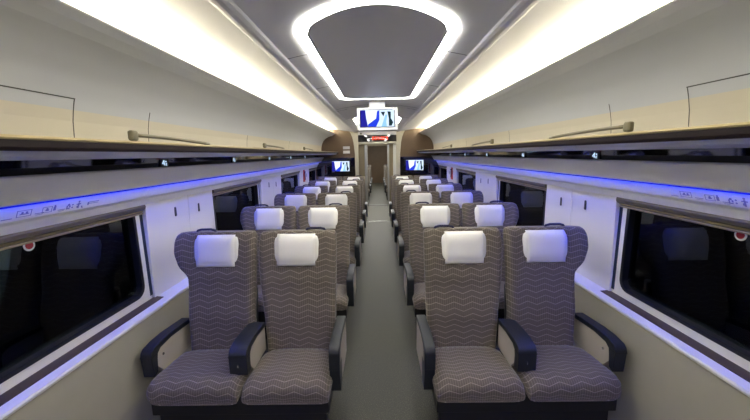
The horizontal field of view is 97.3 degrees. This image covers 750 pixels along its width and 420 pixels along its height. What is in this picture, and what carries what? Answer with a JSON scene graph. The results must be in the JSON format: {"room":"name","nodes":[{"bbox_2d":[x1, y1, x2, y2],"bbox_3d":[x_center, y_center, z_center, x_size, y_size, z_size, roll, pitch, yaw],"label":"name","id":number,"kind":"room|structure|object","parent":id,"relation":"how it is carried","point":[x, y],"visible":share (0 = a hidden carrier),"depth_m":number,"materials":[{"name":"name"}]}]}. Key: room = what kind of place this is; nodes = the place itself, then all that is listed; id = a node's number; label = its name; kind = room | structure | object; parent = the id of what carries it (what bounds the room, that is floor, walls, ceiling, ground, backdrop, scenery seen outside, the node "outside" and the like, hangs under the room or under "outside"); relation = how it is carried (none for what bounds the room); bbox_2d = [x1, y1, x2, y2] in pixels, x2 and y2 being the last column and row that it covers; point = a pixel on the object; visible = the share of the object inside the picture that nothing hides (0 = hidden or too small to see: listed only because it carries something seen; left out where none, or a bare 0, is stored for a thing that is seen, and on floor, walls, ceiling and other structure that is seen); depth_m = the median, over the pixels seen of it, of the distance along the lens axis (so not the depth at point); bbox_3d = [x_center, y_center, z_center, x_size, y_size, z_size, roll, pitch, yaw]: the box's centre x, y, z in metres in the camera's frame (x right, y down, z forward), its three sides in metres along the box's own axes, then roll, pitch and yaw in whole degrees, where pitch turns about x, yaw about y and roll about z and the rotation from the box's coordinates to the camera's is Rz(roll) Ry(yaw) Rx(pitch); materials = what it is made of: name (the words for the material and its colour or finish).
{"room":"train carriage","nodes":[
{"label":"train carriage","id":0,"kind":"room"},
{"bbox_2d":[5,288,191,419],"bbox_3d":[-1.524,0.873,3.099,0.290,0.735,11.000,-1,10,1],"label":"wall","id":1,"kind":"structure","parent":0,"point":[112,384],"depth_m":1.79,"materials":[{"name":"beige plastic"}]},
{"bbox_2d":[0,215,152,394],"bbox_3d":[-1.588,0.365,1.600,0.094,0.709,1.273,-1,10,1],"label":"window","id":2,"kind":"structure","parent":1,"relation":"in","point":[58,294],"depth_m":1.69,"materials":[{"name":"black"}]},
{"bbox_2d":[23,242,34,250],"bbox_3d":[-1.583,0.162,1.510,0.003,0.052,0.052,-1,10,1],"label":"window sticker","id":3,"kind":"object","parent":2,"relation":"attached to","point":[28,247],"visible":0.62,"depth_m":1.51,"materials":[{"name":"white"}]},
{"bbox_2d":[0,205,145,250],"bbox_3d":[-1.526,0.100,1.548,0.043,0.063,1.252,-1,10,1],"label":"window blind","id":4,"kind":"object","parent":2,"relation":"attached to","point":[17,239],"visible":0.96,"depth_m":1.61,"materials":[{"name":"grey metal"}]},
{"bbox_2d":[0,296,162,406],"bbox_3d":[-1.508,0.711,1.672,0.059,0.008,1.280,-1,10,1],"label":"trim","id":5,"kind":"structure","parent":1,"relation":"attached to","point":[20,387],"depth_m":1.63,"materials":[{"name":"plastic"}]},
{"bbox_2d":[0,277,188,419],"bbox_3d":[-1.544,0.496,3.035,0.262,0.030,11.000,-1,10,1],"label":"trim","id":6,"kind":"structure","parent":1,"relation":"attached to","point":[10,407],"depth_m":1.64,"materials":[{"name":"white"}]},
{"bbox_2d":[142,196,189,297],"bbox_3d":[-1.587,0.218,2.471,0.155,0.710,0.497,-1,10,1],"label":"trim","id":7,"kind":"structure","parent":1,"relation":"attached to","point":[162,227],"depth_m":2.38,"materials":[{"name":"white"}]},
{"bbox_2d":[187,190,214,230],"bbox_3d":[-1.584,0.143,2.915,0.155,0.710,0.399,-1,10,1],"label":"trim","id":8,"kind":"structure","parent":1,"relation":"attached to","point":[204,218],"depth_m":2.88,"materials":[{"name":"white"}]},
{"bbox_2d":[212,185,259,230],"bbox_3d":[-1.575,0.001,3.748,0.094,0.709,1.290,-1,10,1],"label":"window","id":9,"kind":"structure","parent":1,"relation":"in","point":[227,207],"depth_m":3.65,"materials":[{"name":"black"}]},
{"bbox_2d":[212,179,261,195],"bbox_3d":[-1.513,-0.266,3.702,0.043,0.063,1.282,-1,10,1],"label":"window blind","id":10,"kind":"object","parent":9,"relation":"attached to","point":[223,190],"visible":0.85,"depth_m":3.52,"materials":[{"name":"grey fabric"}]},
{"bbox_2d":[259,177,273,205],"bbox_3d":[-1.574,-0.151,4.646,0.155,0.710,0.508,-1,10,1],"label":"trim","id":11,"kind":"structure","parent":1,"relation":"attached to","point":[266,192],"depth_m":4.61,"materials":[{"name":"white"}]},
{"bbox_2d":[273,175,280,197],"bbox_3d":[-1.571,-0.228,5.099,0.155,0.710,0.408,-1,10,1],"label":"trim","id":12,"kind":"structure","parent":1,"relation":"attached to","point":[276,179],"depth_m":5.04,"materials":[{"name":"white"}]},
{"bbox_2d":[281,174,298,193],"bbox_3d":[-1.561,-0.369,5.926,0.094,0.709,1.270,-1,10,1],"label":"window","id":13,"kind":"structure","parent":1,"relation":"in","point":[288,184],"depth_m":6.03,"materials":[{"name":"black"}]},
{"bbox_2d":[298,170,304,185],"bbox_3d":[-1.560,-0.520,6.815,0.155,0.710,0.508,-1,10,1],"label":"trim","id":14,"kind":"structure","parent":1,"relation":"attached to","point":[300,175],"depth_m":6.69,"materials":[{"name":"white"}]},
{"bbox_2d":[309,170,315,180],"bbox_3d":[-1.549,-0.710,7.933,0.094,0.709,0.940,-1,10,1],"label":"window","id":15,"kind":"structure","parent":1,"relation":"in","point":[312,174],"depth_m":8.18,"materials":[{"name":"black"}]},
{"bbox_2d":[0,100,321,150],"bbox_3d":[-1.524,-0.583,2.852,0.320,0.194,11.000,-1,10,1],"label":"wall","id":16,"kind":"structure","parent":0,"point":[17,118],"depth_m":1.65,"materials":[{"name":"beige plastic"}]},
{"bbox_2d":[0,155,317,176],"bbox_3d":[-1.495,-0.428,2.878,0.073,0.065,11.000,-1,10,1],"label":"trim","id":17,"kind":"structure","parent":16,"relation":"attached to","point":[21,167],"depth_m":1.78,"materials":[{"name":"black"}]},
{"bbox_2d":[159,159,168,166],"bbox_3d":[-1.460,-0.327,2.287,0.012,0.052,0.090,-1,10,1],"label":"number sign","id":18,"kind":"object","parent":16,"relation":"attached to","point":[163,162],"visible":1,"depth_m":2.27,"materials":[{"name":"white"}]},
{"bbox_2d":[0,134,337,160],"bbox_3d":[-1.318,-0.497,2.860,0.729,0.071,10.990,-1,10,1],"label":"luggage rack","id":19,"kind":"object","parent":16,"relation":"attached to","point":[13,147],"visible":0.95,"depth_m":1.23,"materials":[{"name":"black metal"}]},
{"bbox_2d":[0,151,334,160],"bbox_3d":[-1.329,-0.486,2.862,0.706,0.048,10.990,-1,10,1],"label":"shelf","id":20,"kind":"object","parent":19,"relation":"attached to","point":[4,155],"depth_m":1.38,"materials":[{"name":"black metal"}]},
{"bbox_2d":[127,130,209,144],"bbox_3d":[-0.976,-0.348,1.622,0.025,0.044,0.622,-1,10,1],"label":"grab rail","id":21,"kind":"object","parent":19,"relation":"attached to","point":[133,135],"visible":0.99,"depth_m":1.46,"materials":[{"name":"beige metal"}]},
{"bbox_2d":[0,4,330,145],"bbox_3d":[-1.396,-0.847,2.807,0.585,0.338,11.000,-1,10,1],"label":"wall","id":22,"kind":"structure","parent":0,"point":[36,54],"depth_m":1.58,"materials":[{"name":"white plastic"}]},
{"bbox_2d":[0,85,74,98],"bbox_3d":[-1.367,-0.389,0.821,0.008,0.005,1.372,-1,10,1],"label":"trim","id":23,"kind":"structure","parent":22,"relation":"attached to","point":[0,85],"depth_m":1.32,"materials":[{"name":"grey"}]},
{"bbox_2d":[0,0,334,135],"bbox_3d":[-1.106,-0.951,2.787,0.160,0.059,11.000,-1,10,1],"label":"trim","id":24,"kind":"structure","parent":22,"relation":"attached to","point":[59,13],"depth_m":1.43,"materials":[{"name":"white plastic"}]},
{"bbox_2d":[61,0,671,131],"bbox_3d":[0.017,-1.108,2.753,3.420,0.178,11.000,-1,10,1],"label":"ceiling","id":25,"kind":"structure","parent":0,"point":[372,51],"depth_m":1.79,"materials":[{"name":"white plastic"}]},
{"bbox_2d":[295,0,458,99],"bbox_3d":[0.016,-1.016,2.475,0.781,0.042,2.394,-1,10,1],"label":"ceiling lamp","id":26,"kind":"object","parent":25,"relation":"attached to","point":[450,23],"visible":0.99,"depth_m":1.54,"materials":[{"name":"white"}]},
{"bbox_2d":[357,102,397,130],"bbox_3d":[0.027,-1.085,3.834,0.472,0.327,0.081,-1,10,1],"label":"monitor","id":27,"kind":"object","parent":25,"relation":"hanging from","point":[378,117],"visible":1,"depth_m":3.81,"materials":[{"name":"grey"}]},
{"bbox_2d":[360,109,393,126],"bbox_3d":[0.027,-1.059,3.809,0.389,0.192,0.022,-1,10,1],"label":"picture","id":28,"kind":"object","parent":27,"relation":"attached to","point":[368,117],"depth_m":3.81},
{"bbox_2d":[367,146,386,182],"bbox_3d":[0.142,-2.854,19.852,3.440,2.420,0.100,-1,10,1],"label":"wall","id":29,"kind":"structure","parent":0,"point":[376,155],"depth_m":19.78,"materials":[{"name":"brown wood"}]},
{"bbox_2d":[316,128,439,180],"bbox_3d":[0.071,-0.873,8.422,3.440,2.340,0.100,-1,10,1],"label":"wall","id":30,"kind":"structure","parent":0,"point":[412,140],"depth_m":8.24,"materials":[{"name":"brown wood"}]},
{"bbox_2d":[0,162,318,209],"bbox_3d":[-1.410,-0.301,2.914,0.042,0.030,10.930,-1,10,1],"label":"light strip","id":31,"kind":"object","parent":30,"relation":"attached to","point":[317,162],"visible":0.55,"depth_m":1.73,"materials":[{"name":"plastic"}]},
{"bbox_2d":[0,163,318,235],"bbox_3d":[-1.450,-0.260,2.906,0.035,0.082,11.000,-1,10,1],"label":"trim","id":32,"kind":"structure","parent":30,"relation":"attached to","point":[10,213],"depth_m":1.85,"materials":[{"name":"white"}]},
{"bbox_2d":[0,157,323,207],"bbox_3d":[-1.505,-0.346,2.892,0.370,0.118,11.000,-1,10,1],"label":"luggage rack","id":33,"kind":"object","parent":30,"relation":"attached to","point":[24,189],"depth_m":1.67,"materials":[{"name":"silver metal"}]},
{"bbox_2d":[208,0,355,132],"bbox_3d":[-0.545,-1.012,2.773,0.097,0.025,11.000,-1,10,1],"label":"trim","id":34,"kind":"structure","parent":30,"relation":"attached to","point":[229,9],"depth_m":1.60,"materials":[{"name":"plastic"}]},
{"bbox_2d":[317,158,354,176],"bbox_3d":[-0.990,-1.082,8.332,0.965,0.460,0.019,-1,10,1],"label":"trim","id":35,"kind":"structure","parent":30,"relation":"attached to","point":[324,167],"depth_m":8.33,"materials":[{"name":"black"}]},
{"bbox_2d":[331,160,350,172],"bbox_3d":[-0.863,-1.101,8.311,0.490,0.310,0.015,-1,10,1],"label":"television","id":36,"kind":"object","parent":30,"relation":"attached to","point":[337,166],"visible":1,"depth_m":8.30,"materials":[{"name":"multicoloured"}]},
{"bbox_2d":[332,161,349,170],"bbox_3d":[-0.863,-1.100,8.305,0.440,0.250,0.001,-1,10,1],"label":"picture","id":37,"kind":"object","parent":36,"relation":"attached to","point":[336,165],"depth_m":8.30},
{"bbox_2d":[349,131,358,175],"bbox_3d":[-0.515,-0.826,8.357,0.224,2.290,0.048,-1,10,1],"label":"trim","id":38,"kind":"structure","parent":30,"relation":"attached to","point":[354,135],"depth_m":8.22,"materials":[{"name":"beige"}]},
{"bbox_2d":[358,145,366,219],"bbox_3d":[-0.352,-0.700,8.556,0.265,1.950,0.050,-1,10,1],"label":"door","id":39,"kind":"structure","parent":30,"relation":"in","point":[361,148],"depth_m":8.45,"materials":[{"name":"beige metal"}]},
{"bbox_2d":[389,144,391,219],"bbox_3d":[0.405,-0.706,8.540,0.060,1.960,0.040,-1,10,1],"label":"trim","id":40,"kind":"structure","parent":30,"relation":"attached to","point":[390,145],"depth_m":8.45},
{"bbox_2d":[393,144,395,175],"bbox_3d":[0.513,-0.705,8.524,0.075,1.960,0.050,-1,10,1],"label":"trim","id":41,"kind":"structure","parent":30,"relation":"attached to","point":[394,145],"depth_m":8.40,"materials":[{"name":"white"}]},
{"bbox_2d":[396,130,404,175],"bbox_3d":[0.658,-0.845,8.347,0.224,2.290,0.048,-1,10,1],"label":"trim","id":42,"kind":"structure","parent":30,"relation":"attached to","point":[399,135],"depth_m":8.21,"materials":[{"name":"beige"}]},
{"bbox_2d":[405,159,423,170],"bbox_3d":[0.996,-1.131,8.294,0.490,0.310,0.015,-1,10,1],"label":"television","id":43,"kind":"object","parent":30,"relation":"attached to","point":[410,164],"visible":1,"depth_m":8.29,"materials":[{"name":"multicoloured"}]},
{"bbox_2d":[400,156,438,174],"bbox_3d":[1.124,-1.116,8.313,0.965,0.460,0.019,-1,10,1],"label":"trim","id":44,"kind":"structure","parent":30,"relation":"attached to","point":[431,166],"depth_m":8.31,"materials":[{"name":"black"}]},
{"bbox_2d":[398,0,540,131],"bbox_3d":[0.582,-1.030,2.763,0.097,0.025,11.000,-1,10,1],"label":"trim","id":45,"kind":"structure","parent":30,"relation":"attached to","point":[520,8],"depth_m":1.66,"materials":[{"name":"plastic"}]},
{"bbox_2d":[431,155,749,192],"bbox_3d":[1.565,-0.395,2.865,0.370,0.118,11.000,-1,10,1],"label":"luggage rack","id":46,"kind":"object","parent":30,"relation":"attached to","point":[735,177],"depth_m":1.72,"materials":[{"name":"silver metal"}]},
{"bbox_2d":[436,160,749,194],"bbox_3d":[1.471,-0.347,2.889,0.042,0.030,10.930,-1,10,1],"label":"light strip","id":47,"kind":"object","parent":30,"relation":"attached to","point":[436,160],"visible":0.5,"depth_m":1.77,"materials":[{"name":"plastic"}]},
{"bbox_2d":[437,161,749,220],"bbox_3d":[1.513,-0.307,2.880,0.035,0.082,11.000,-1,10,1],"label":"trim","id":48,"kind":"structure","parent":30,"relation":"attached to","point":[668,191],"depth_m":1.90,"materials":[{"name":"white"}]},
{"bbox_2d":[265,183,498,419],"bbox_3d":[0.094,0.270,8.921,3.400,0.080,22.700,-1,10,1],"label":"floor","id":49,"kind":"structure","parent":0,"point":[382,377],"depth_m":3.03,"materials":[{"name":"plastic"}]},
{"bbox_2d":[140,227,346,419],"bbox_3d":[-0.801,0.772,2.151,1.185,1.225,0.680,-1,10,1],"label":"seat","id":50,"kind":"object","parent":49,"relation":"on","point":[228,373],"visible":1,"depth_m":2.24,"materials":[{"name":"fabric"}]},
{"bbox_2d":[146,349,253,405],"bbox_3d":[-1.050,1.012,2.072,0.563,0.132,0.446,-1,10,1],"label":"seat cushion","id":51,"kind":"object","parent":50,"relation":"on","point":[197,377],"depth_m":1.91,"materials":[{"name":"fabric"}]},
{"bbox_2d":[194,236,238,261],"bbox_3d":[-1.097,0.279,2.285,0.320,0.196,0.074,-1,10,1],"label":"headrest pillow","id":52,"kind":"object","parent":50,"relation":"on","point":[206,248],"depth_m":2.26,"materials":[{"name":"white fabric"}]},
{"bbox_2d":[241,348,332,404],"bbox_3d":[-0.509,1.003,2.067,0.514,0.132,0.446,-1,10,1],"label":"seat cushion","id":53,"kind":"object","parent":50,"relation":"on","point":[283,376],"depth_m":1.91,"materials":[{"name":"fabric"}]},
{"bbox_2d":[274,235,318,260],"bbox_3d":[-0.542,0.270,2.280,0.320,0.196,0.074,-1,10,1],"label":"headrest pillow","id":54,"kind":"object","parent":50,"relation":"on","point":[286,247],"depth_m":2.25,"materials":[{"name":"white fabric"}]},
{"bbox_2d":[240,203,355,338],"bbox_3d":[-0.794,0.583,3.264,1.185,1.225,0.680,-1,10,1],"label":"seat","id":55,"kind":"object","parent":49,"relation":"on","point":[259,218],"visible":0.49,"depth_m":3.37,"materials":[{"name":"black"}]},
{"bbox_2d":[257,285,263,311],"bbox_3d":[-1.043,0.823,3.186,0.563,0.132,0.446,-1,10,1],"label":"seat cushion","id":56,"kind":"object","parent":55,"relation":"on","point":[260,300],"depth_m":2.98,"materials":[{"name":"fabric"}]},
{"bbox_2d":[254,210,283,225],"bbox_3d":[-1.090,0.089,3.399,0.320,0.196,0.074,-1,10,1],"label":"headrest pillow","id":57,"kind":"object","parent":55,"relation":"on","point":[261,217],"depth_m":3.37,"materials":[{"name":"white fabric"}]},
{"bbox_2d":[308,209,337,224],"bbox_3d":[-0.535,0.081,3.394,0.320,0.196,0.074,-1,10,1],"label":"headrest pillow","id":58,"kind":"object","parent":55,"relation":"on","point":[315,216],"depth_m":3.36,"materials":[{"name":"white fabric"}]},
{"bbox_2d":[336,284,348,310],"bbox_3d":[-0.502,0.814,3.181,0.514,0.132,0.446,-1,10,1],"label":"seat cushion","id":59,"kind":"object","parent":55,"relation":"on","point":[342,295],"depth_m":3.01,"materials":[{"name":"fabric"}]},
{"bbox_2d":[274,191,360,265],"bbox_3d":[-0.787,0.394,4.379,1.185,1.225,0.680,-1,10,1],"label":"seat","id":60,"kind":"object","parent":49,"relation":"on","point":[297,200],"visible":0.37,"depth_m":4.49,"materials":[{"name":"black"}]},
{"bbox_2d":[350,252,355,263],"bbox_3d":[-0.495,0.625,4.295,0.514,0.132,0.446,-1,10,1],"label":"seat cushion","id":61,"kind":"object","parent":60,"relation":"on","point":[352,254],"depth_m":4.14,"materials":[{"name":"fabric"}]},
{"bbox_2d":[294,184,363,242],"bbox_3d":[-0.780,0.205,5.493,1.185,1.225,0.680,-1,10,1],"label":"seat","id":62,"kind":"object","parent":49,"relation":"on","point":[353,188],"visible":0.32,"depth_m":5.60,"materials":[{"name":"black"}]},
{"bbox_2d":[308,179,365,227],"bbox_3d":[-0.773,0.016,6.607,1.185,1.225,0.680,-1,10,1],"label":"seat","id":63,"kind":"object","parent":49,"relation":"on","point":[328,183],"visible":0.25,"depth_m":6.72,"materials":[{"name":"black"}]},
{"bbox_2d":[318,175,367,216],"bbox_3d":[-0.766,-0.173,7.721,1.185,1.225,0.680,-1,10,1],"label":"seat","id":64,"kind":"object","parent":49,"relation":"on","point":[365,204],"visible":0.15,"depth_m":7.84,"materials":[{"name":"black"}]},
{"bbox_2d":[384,168,387,199],"bbox_3d":[0.948,-0.997,12.398,1.185,1.225,0.680,-1,10,1],"label":"seat","id":65,"kind":"object","parent":49,"relation":"on","point":[386,184],"visible":0.08,"depth_m":12.50,"materials":[{"name":"black"}]},
{"bbox_2d":[389,174,437,215],"bbox_3d":[0.918,-0.200,7.706,1.185,1.225,0.680,-1,10,1],"label":"seat","id":66,"kind":"object","parent":49,"relation":"on","point":[427,176],"visible":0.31,"depth_m":7.83,"materials":[{"name":"black"}]},
{"bbox_2d":[391,177,447,226],"bbox_3d":[0.911,-0.011,6.592,1.185,1.225,0.680,-1,10,1],"label":"seat","id":67,"kind":"object","parent":49,"relation":"on","point":[427,182],"visible":0.24,"depth_m":6.71,"materials":[{"name":"black"}]},
{"bbox_2d":[393,182,461,242],"bbox_3d":[0.904,0.178,5.478,1.185,1.225,0.680,-1,10,1],"label":"seat","id":68,"kind":"object","parent":49,"relation":"on","point":[448,186],"visible":0.3,"depth_m":5.59,"materials":[{"name":"black"}]},
{"bbox_2d":[397,189,483,267],"bbox_3d":[0.897,0.367,4.364,1.185,1.225,0.680,-1,10,1],"label":"seat","id":69,"kind":"object","parent":49,"relation":"on","point":[413,196],"visible":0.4,"depth_m":4.47,"materials":[{"name":"black"}]},
{"bbox_2d":[403,251,409,262],"bbox_3d":[0.611,0.607,4.285,0.514,0.132,0.446,-1,10,1],"label":"seat cushion","id":70,"kind":"object","parent":69,"relation":"on","point":[406,254],"depth_m":4.14,"materials":[{"name":"fabric"}]},
{"bbox_2d":[404,200,518,336],"bbox_3d":[0.890,0.556,3.249,1.185,1.225,0.680,-1,10,1],"label":"seat","id":71,"kind":"object","parent":49,"relation":"on","point":[499,214],"visible":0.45,"depth_m":3.36,"materials":[{"name":"black"}]},
{"bbox_2d":[412,282,425,309],"bbox_3d":[0.604,0.796,3.171,0.514,0.132,0.446,-1,10,1],"label":"seat cushion","id":72,"kind":"object","parent":71,"relation":"on","point":[418,293],"depth_m":3.01,"materials":[{"name":"fabric"}]},
{"bbox_2d":[420,207,449,223],"bbox_3d":[0.618,0.062,3.384,0.320,0.196,0.074,-1,10,1],"label":"headrest pillow","id":73,"kind":"object","parent":71,"relation":"on","point":[428,215],"depth_m":3.35,"materials":[{"name":"white fabric"}]},
{"bbox_2d":[474,206,504,222],"bbox_3d":[1.173,0.053,3.379,0.320,0.196,0.074,-1,10,1],"label":"headrest pillow","id":74,"kind":"object","parent":71,"relation":"on","point":[482,214],"depth_m":3.35,"materials":[{"name":"white fabric"}]},
{"bbox_2d":[498,281,504,307],"bbox_3d":[1.146,0.788,3.167,0.563,0.132,0.446,-1,10,1],"label":"seat cushion","id":75,"kind":"object","parent":71,"relation":"on","point":[501,300],"depth_m":2.96,"materials":[{"name":"fabric"}]},
{"bbox_2d":[416,223,627,419],"bbox_3d":[0.883,0.746,2.135,1.185,1.225,0.680,-1,10,1],"label":"seat","id":76,"kind":"object","parent":49,"relation":"on","point":[536,371],"visible":1,"depth_m":2.23,"materials":[{"name":"fabric"}]},
{"bbox_2d":[441,233,485,258],"bbox_3d":[0.611,0.251,2.270,0.320,0.196,0.074,-1,10,1],"label":"headrest pillow","id":77,"kind":"object","parent":76,"relation":"on","point":[453,245],"depth_m":2.24,"materials":[{"name":"white fabric"}]},
{"bbox_2d":[432,346,524,402],"bbox_3d":[0.597,0.986,2.057,0.514,0.132,0.446,-1,10,1],"label":"seat cushion","id":78,"kind":"object","parent":76,"relation":"on","point":[460,374],"depth_m":1.90,"materials":[{"name":"fabric"}]},
{"bbox_2d":[522,232,567,257],"bbox_3d":[1.166,0.242,2.265,0.320,0.196,0.074,-1,10,1],"label":"headrest pillow","id":79,"kind":"object","parent":76,"relation":"on","point":[534,244],"depth_m":2.24,"materials":[{"name":"white fabric"}]},
{"bbox_2d":[511,345,621,401],"bbox_3d":[1.139,0.977,2.053,0.563,0.132,0.446,-1,10,1],"label":"seat cushion","id":80,"kind":"object","parent":76,"relation":"on","point":[561,373],"depth_m":1.89,"materials":[{"name":"fabric"}]},
{"bbox_2d":[388,144,392,175],"bbox_3d":[1.134,-1.367,11.284,1.350,2.320,0.120,-1,10,1],"label":"wall","id":81,"kind":"structure","parent":0,"point":[388,144],"depth_m":11.17,"materials":[{"name":"plastic"}]},
{"bbox_2d":[387,145,389,203],"bbox_3d":[0.462,-1.208,11.315,0.060,2.020,0.180,-1,10,1],"label":"trim","id":82,"kind":"structure","parent":81,"relation":"attached to","point":[387,145],"depth_m":11.24,"materials":[{"name":"silver metal"}]},
{"bbox_2d":[423,0,749,143],"bbox_3d":[1.438,-0.892,2.781,0.585,0.338,11.000,-1,10,1],"label":"wall","id":83,"kind":"structure","parent":0,"point":[714,44],"depth_m":1.62,"materials":[{"name":"white plastic"}]},
{"bbox_2d":[420,0,731,133],"bbox_3d":[1.145,-0.987,2.767,0.160,0.059,11.000,-1,10,1],"label":"trim","id":84,"kind":"structure","parent":83,"relation":"attached to","point":[675,12],"depth_m":1.54,"materials":[{"name":"plastic"}]},
{"bbox_2d":[686,73,749,87],"bbox_3d":[1.389,-0.433,0.796,0.008,0.005,1.372,-1,10,1],"label":"trim","id":85,"kind":"structure","parent":83,"relation":"attached to","point":[747,73],"depth_m":1.33,"materials":[{"name":"grey"}]},
{"bbox_2d":[433,88,749,148],"bbox_3d":[1.576,-0.632,2.824,0.320,0.194,11.000,-1,10,1],"label":"wall","id":86,"kind":"structure","parent":0,"point":[731,106],"depth_m":1.69,"materials":[{"name":"beige plastic"}]},
{"bbox_2d":[417,121,749,152],"bbox_3d":[1.373,-0.540,2.836,0.729,0.071,10.990,-1,10,1],"label":"luggage rack","id":87,"kind":"object","parent":86,"relation":"attached to","point":[728,135],"visible":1,"depth_m":1.26,"materials":[{"name":"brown metal"}]},
{"bbox_2d":[418,138,749,152],"bbox_3d":[1.384,-0.529,2.838,0.706,0.048,10.990,-1,10,1],"label":"shelf","id":88,"kind":"object","parent":87,"relation":"attached to","point":[701,143],"depth_m":1.52,"materials":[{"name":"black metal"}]},
{"bbox_2d":[549,121,633,138],"bbox_3d":[1.013,-0.380,1.605,0.025,0.044,0.622,-1,10,1],"label":"grab rail","id":89,"kind":"object","parent":87,"relation":"attached to","point":[628,126],"visible":0.99,"depth_m":1.45,"materials":[{"name":"grey metal"}]},
{"bbox_2d":[437,148,749,162],"bbox_3d":[1.552,-0.477,2.851,0.073,0.065,11.000,-1,10,1],"label":"trim","id":90,"kind":"structure","parent":86,"relation":"attached to","point":[720,155],"depth_m":1.82,"materials":[{"name":"black"}]},
{"bbox_2d":[591,151,600,158],"bbox_3d":[1.510,-0.374,2.260,0.012,0.052,0.090,-1,10,1],"label":"number sign","id":91,"kind":"object","parent":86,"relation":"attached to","point":[596,154],"visible":0.98,"depth_m":2.25,"materials":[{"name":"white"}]},
{"bbox_2d":[573,283,749,419],"bbox_3d":[1.626,0.823,3.071,0.290,0.735,11.000,-1,10,1],"label":"wall","id":92,"kind":"structure","parent":0,"point":[658,381],"depth_m":1.76,"materials":[{"name":"beige plastic"}]},
{"bbox_2d":[440,168,446,178],"bbox_3d":[1.687,-0.762,7.904,0.094,0.709,0.940,-1,10,1],"label":"window","id":93,"kind":"structure","parent":92,"relation":"in","point":[443,172],"depth_m":8.12,"materials":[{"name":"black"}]},
{"bbox_2d":[451,168,457,182],"bbox_3d":[1.684,-0.571,6.786,0.155,0.710,0.508,-1,10,1],"label":"trim","id":94,"kind":"structure","parent":92,"relation":"attached to","point":[455,172],"depth_m":6.61,"materials":[{"name":"white"}]},
{"bbox_2d":[458,172,475,190],"bbox_3d":[1.674,-0.421,5.898,0.094,0.709,1.270,-1,10,1],"label":"window","id":95,"kind":"structure","parent":92,"relation":"in","point":[468,181],"depth_m":5.98,"materials":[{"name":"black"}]},
{"bbox_2d":[476,172,483,202],"bbox_3d":[1.674,-0.280,5.070,0.155,0.710,0.408,-1,10,1],"label":"trim","id":96,"kind":"structure","parent":92,"relation":"attached to","point":[479,176],"depth_m":5.02,"materials":[{"name":"white"}]},
{"bbox_2d":[484,173,497,202],"bbox_3d":[1.671,-0.203,4.617,0.155,0.710,0.508,-1,10,1],"label":"trim","id":97,"kind":"structure","parent":92,"relation":"attached to","point":[490,181],"depth_m":4.57,"materials":[{"name":"white"}]},
{"bbox_2d":[498,181,546,225],"bbox_3d":[1.661,-0.051,3.719,0.094,0.709,1.290,-1,10,1],"label":"window","id":98,"kind":"structure","parent":92,"relation":"in","point":[530,202],"depth_m":3.62,"materials":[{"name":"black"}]},
{"bbox_2d":[496,175,546,190],"bbox_3d":[1.590,-0.315,3.674,0.043,0.063,1.282,-1,10,1],"label":"window blind","id":99,"kind":"object","parent":98,"relation":"attached to","point":[540,186],"visible":0.85,"depth_m":3.49,"materials":[{"name":"grey fabric"}]},
{"bbox_2d":[545,185,571,225],"bbox_3d":[1.660,0.091,2.886,0.155,0.710,0.399,-1,10,1],"label":"trim","id":100,"kind":"structure","parent":92,"relation":"attached to","point":[555,213],"depth_m":2.85,"materials":[{"name":"white"}]},
{"bbox_2d":[571,189,619,290],"bbox_3d":[1.657,0.166,2.442,0.155,0.710,0.497,-1,10,1],"label":"trim","id":101,"kind":"structure","parent":92,"relation":"attached to","point":[600,218],"depth_m":2.35,"materials":[{"name":"white"}]},
{"bbox_2d":[574,272,749,397],"bbox_3d":[1.633,0.445,3.007,0.262,0.030,11.000,-1,10,1],"label":"trim","id":102,"kind":"structure","parent":92,"relation":"attached to","point":[726,375],"depth_m":1.69,"materials":[{"name":"white"}]},
{"bbox_2d":[601,290,749,382],"bbox_3d":[1.580,0.662,1.644,0.059,0.008,1.280,-1,10,1],"label":"trim","id":103,"kind":"structure","parent":92,"relation":"attached to","point":[706,351],"depth_m":1.67,"materials":[{"name":"plastic"}]},
{"bbox_2d":[611,207,749,371],"bbox_3d":[1.647,0.314,1.571,0.094,0.709,1.273,-1,10,1],"label":"window","id":104,"kind":"structure","parent":92,"relation":"in","point":[694,278],"depth_m":1.72,"materials":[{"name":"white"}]},
{"bbox_2d":[616,197,749,234],"bbox_3d":[1.576,0.051,1.520,0.043,0.063,1.252,-1,10,1],"label":"window blind","id":105,"kind":"object","parent":104,"relation":"attached to","point":[717,221],"visible":0.96,"depth_m":1.64,"materials":[{"name":"grey fabric"}]},
{"bbox_2d":[734,232,746,240],"bbox_3d":[1.633,0.112,1.474,0.003,0.052,0.052,-1,10,1],"label":"window sticker","id":106,"kind":"object","parent":104,"relation":"attached to","point":[739,236],"visible":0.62,"depth_m":1.47,"materials":[{"name":"white"}]},
{"bbox_3d":[-0.955,-1.333,11.302,1.350,2.320,0.120,-1,10,1],"label":"wall","id":107,"kind":"structure","parent":0,"visible":0},
{"bbox_2d":[366,145,367,201],"bbox_3d":[-0.278,-1.196,11.322,0.060,2.020,0.180,-1,10,1],"label":"trim","id":108,"kind":"structure","parent":107,"relation":"attached to","point":[366,145],"depth_m":11.22,"materials":[{"name":"silver metal"}]},
{"bbox_3d":[0.053,-1.947,8.240,3.440,0.560,0.100,-1,10,1],"label":"wall end header","id":109,"kind":"structure","parent":0,"visible":0},
{"bbox_2d":[358,131,395,134],"bbox_3d":[0.052,-1.927,8.166,0.950,0.135,0.048,-1,10,1],"label":"trim","id":110,"kind":"structure","parent":109,"relation":"attached to","point":[359,132],"depth_m":8.15,"materials":[{"name":"plastic"}]},
{"bbox_2d":[358,141,395,143],"bbox_3d":[0.057,-1.682,8.260,0.950,0.050,0.150,-1,10,1],"label":"trim","id":111,"kind":"structure","parent":109,"relation":"attached to","point":[388,142],"depth_m":8.19,"materials":[{"name":"beige"}]},
{"bbox_2d":[358,135,395,141],"bbox_3d":[0.055,-1.779,8.194,0.948,0.162,0.042,-1,10,1],"label":"display","id":112,"kind":"object","parent":109,"relation":"attached to","point":[361,138],"visible":1,"depth_m":8.18,"materials":[{"name":"black"}]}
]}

